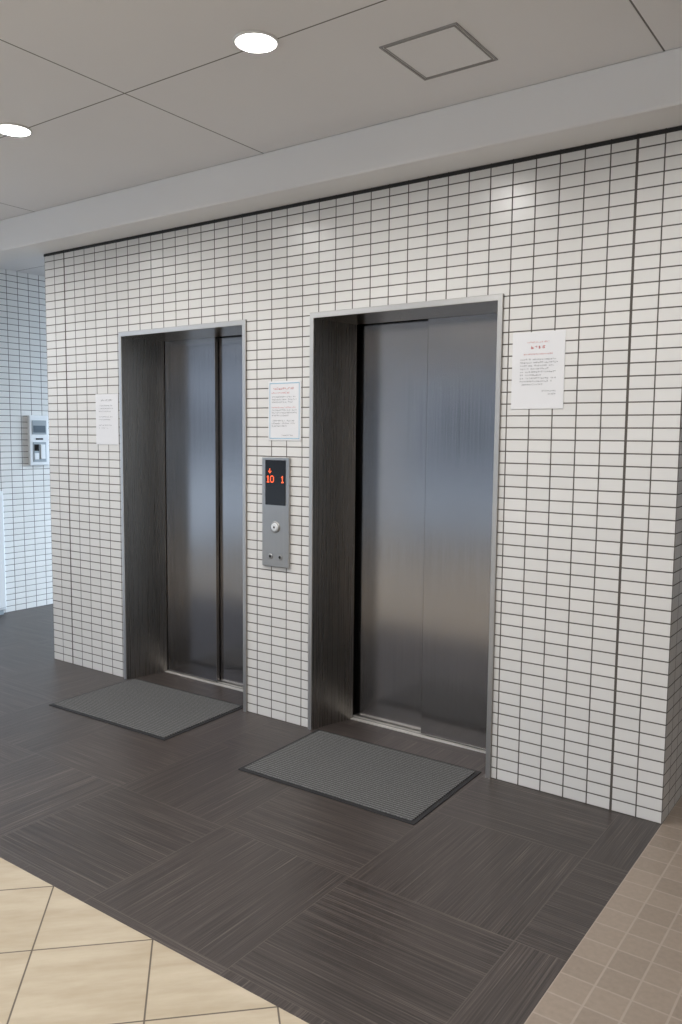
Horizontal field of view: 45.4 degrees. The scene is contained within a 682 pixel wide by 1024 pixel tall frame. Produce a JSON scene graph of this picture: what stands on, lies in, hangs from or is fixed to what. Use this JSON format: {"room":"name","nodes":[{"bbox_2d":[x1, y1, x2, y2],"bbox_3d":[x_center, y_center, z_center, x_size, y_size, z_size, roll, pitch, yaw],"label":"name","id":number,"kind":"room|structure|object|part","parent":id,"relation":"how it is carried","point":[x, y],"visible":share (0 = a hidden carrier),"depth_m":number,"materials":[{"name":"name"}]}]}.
{"room":"elevator lobby","nodes":[
{"label":"elevator lobby","id":0,"kind":"room"},
{"bbox_2d":[0,268,52,612],"bbox_3d":[-2.098,-0.667,7.871,0.150,2.846,5.100,4,7,35],"label":"wall","id":1,"kind":"structure","parent":0,"point":[25,488],"depth_m":6.91,"materials":[{"name":"tile"}]},
{"bbox_2d":[27,415,48,465],"bbox_3d":[-2.599,-0.615,7.009,0.040,0.427,0.188,4,7,35],"label":"intercom panel","id":2,"kind":"object","parent":1,"relation":"attached to","point":[38,435],"visible":1,"depth_m":6.99,"materials":[{"name":"white plastic"}]},
{"bbox_2d":[0,604,681,1023],"bbox_3d":[-0.475,1.283,2.924,12.000,0.080,11.500,4,7,35],"label":"floor","id":3,"kind":"structure","parent":0,"point":[145,879],"depth_m":2.75,"materials":[{"name":"tile"}]},
{"bbox_2d":[0,491,5,614],"bbox_3d":[-3.138,0.382,6.328,0.073,1.030,1.140,4,7,35],"label":"base cabinet","id":4,"kind":"object","parent":3,"relation":"on","point":[2,545],"visible":1,"depth_m":6.76,"materials":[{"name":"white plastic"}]},
{"bbox_2d":[49,678,242,740],"bbox_3d":[-1.081,1.080,4.552,0.915,0.009,0.620,4,6,34],"label":"door mat","id":5,"kind":"object","parent":3,"relation":"on","point":[158,711],"visible":0.94,"depth_m":4.50,"materials":[{"name":"grey carpet"}]},
{"bbox_2d":[238,729,480,824],"bbox_3d":[0.085,1.171,3.697,0.915,0.009,0.620,4,7,34],"label":"door mat","id":6,"kind":"object","parent":3,"relation":"on","point":[392,783],"visible":1,"depth_m":3.65,"materials":[{"name":"grey carpet"}]},
{"bbox_2d":[0,0,681,276],"bbox_3d":[-0.432,-1.595,2.548,12.150,0.030,11.650,4,7,35],"label":"ceiling","id":7,"kind":"structure","parent":0,"point":[112,95],"depth_m":2.99,"materials":[{"name":"grey paint"}]},
{"bbox_2d":[0,123,32,136],"bbox_3d":[-1.444,-1.711,3.590,0.158,0.062,0.158,4,7,35],"label":"recessed light","id":8,"kind":"object","parent":7,"relation":"in","point":[10,129],"visible":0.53,"depth_m":3.64,"materials":[{"name":"white plastic"}]},
{"bbox_2d":[233,30,278,53],"bbox_3d":[-0.288,-1.623,2.767,0.158,0.062,0.158,4,7,35],"label":"recessed light","id":9,"kind":"object","parent":7,"relation":"in","point":[250,41],"visible":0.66,"depth_m":2.82,"materials":[{"name":"white plastic"}]},
{"bbox_2d":[0,47,681,262],"bbox_3d":[0.214,-1.577,3.586,12.000,0.190,0.208,4,7,35],"label":"beam","id":10,"kind":"structure","parent":7,"relation":"attached to","point":[642,94],"depth_m":3.49,"materials":[{"name":"white paint"}]},
{"bbox_2d":[379,22,497,80],"bbox_3d":[0.343,-1.599,2.843,0.297,0.004,0.315,4,7,35],"label":"access hatch","id":11,"kind":"object","parent":7,"relation":"in","point":[444,50],"depth_m":2.83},
{"bbox_2d":[44,125,681,823],"bbox_3d":[0.611,-0.420,5.513,3.929,2.846,3.200,4,7,35],"label":"wall","id":12,"kind":"structure","parent":0,"point":[586,244],"depth_m":3.46,"materials":[{"name":"tile"}]},
{"bbox_2d":[95,393,118,444],"bbox_3d":[-1.433,-0.568,4.991,0.212,0.309,0.003,4,7,35],"label":"paper notice","id":13,"kind":"object","parent":12,"relation":"attached to","point":[107,420],"visible":1,"depth_m":4.99,"materials":[{"name":"white paper"}]},
{"bbox_2d":[118,319,247,711],"bbox_3d":[-0.798,-0.077,4.832,1.219,2.267,0.432,4,7,35],"label":"elevator","id":14,"kind":"object","parent":12,"relation":"attached to","point":[183,389],"visible":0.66,"depth_m":4.96,"materials":[{"name":"metal"}]},
{"bbox_3d":[-0.941,-0.037,5.026,0.492,2.126,0.026,4,7,35],"label":"door panel","id":15,"kind":"part","parent":14,"relation":"part of","materials":[{"name":"metal"}]},
{"bbox_3d":[-0.755,1.042,5.012,0.863,0.005,0.110,4,7,35],"label":"sill","id":16,"kind":"part","parent":14,"relation":"part of","materials":[{"name":"silver metal"}]},
{"bbox_3d":[-0.556,-0.011,4.790,0.492,2.126,0.026,4,7,35],"label":"door panel","id":17,"kind":"part","parent":14,"relation":"part of","materials":[{"name":"metal"}]},
{"bbox_2d":[262,457,290,568],"bbox_3d":[-0.341,0.002,4.241,0.182,0.574,0.028,4,7,35],"label":"panel","id":18,"kind":"object","parent":12,"relation":"attached to","point":[276,471],"visible":1,"depth_m":4.23,"materials":[{"name":"metal"}]},
{"bbox_2d":[268,380,300,440],"bbox_3d":[-0.289,-0.518,4.173,0.216,0.303,0.003,4,7,35],"label":"paper notice","id":19,"kind":"object","parent":12,"relation":"attached to","point":[284,397],"visible":1,"depth_m":4.17,"materials":[{"name":"white paper"}]},
{"bbox_2d":[44,126,681,256],"bbox_3d":[0.621,-1.640,5.396,3.936,0.015,3.204,4,7,35],"label":"trim","id":20,"kind":"structure","parent":12,"relation":"attached to","point":[679,128],"depth_m":3.67,"materials":[{"name":"black metal"}]},
{"bbox_2d":[308,293,503,778],"bbox_3d":[0.380,0.012,3.993,1.229,2.267,0.432,4,7,35],"label":"elevator","id":21,"kind":"object","parent":12,"relation":"attached to","point":[405,398],"visible":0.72,"depth_m":4.10,"materials":[{"name":"metal"}]},
{"bbox_3d":[0.266,0.051,4.205,0.526,2.126,0.026,4,7,35],"label":"door panel","id":22,"kind":"part","parent":21,"relation":"part of","materials":[{"name":"metal"}]},
{"bbox_3d":[0.423,1.132,4.173,0.873,0.005,0.110,4,7,35],"label":"sill","id":23,"kind":"part","parent":21,"relation":"part of","materials":[{"name":"silver metal"}]},
{"bbox_3d":[0.615,0.081,3.918,0.476,2.126,0.026,4,7,35],"label":"door panel","id":24,"kind":"part","parent":21,"relation":"part of","materials":[{"name":"metal"}]},
{"bbox_2d":[511,330,565,408],"bbox_3d":[0.814,-0.586,3.374,0.228,0.316,0.003,4,7,35],"label":"paper notice","id":25,"kind":"object","parent":12,"relation":"attached to","point":[538,358],"visible":1,"depth_m":3.37,"materials":[{"name":"white paper"}]}
]}

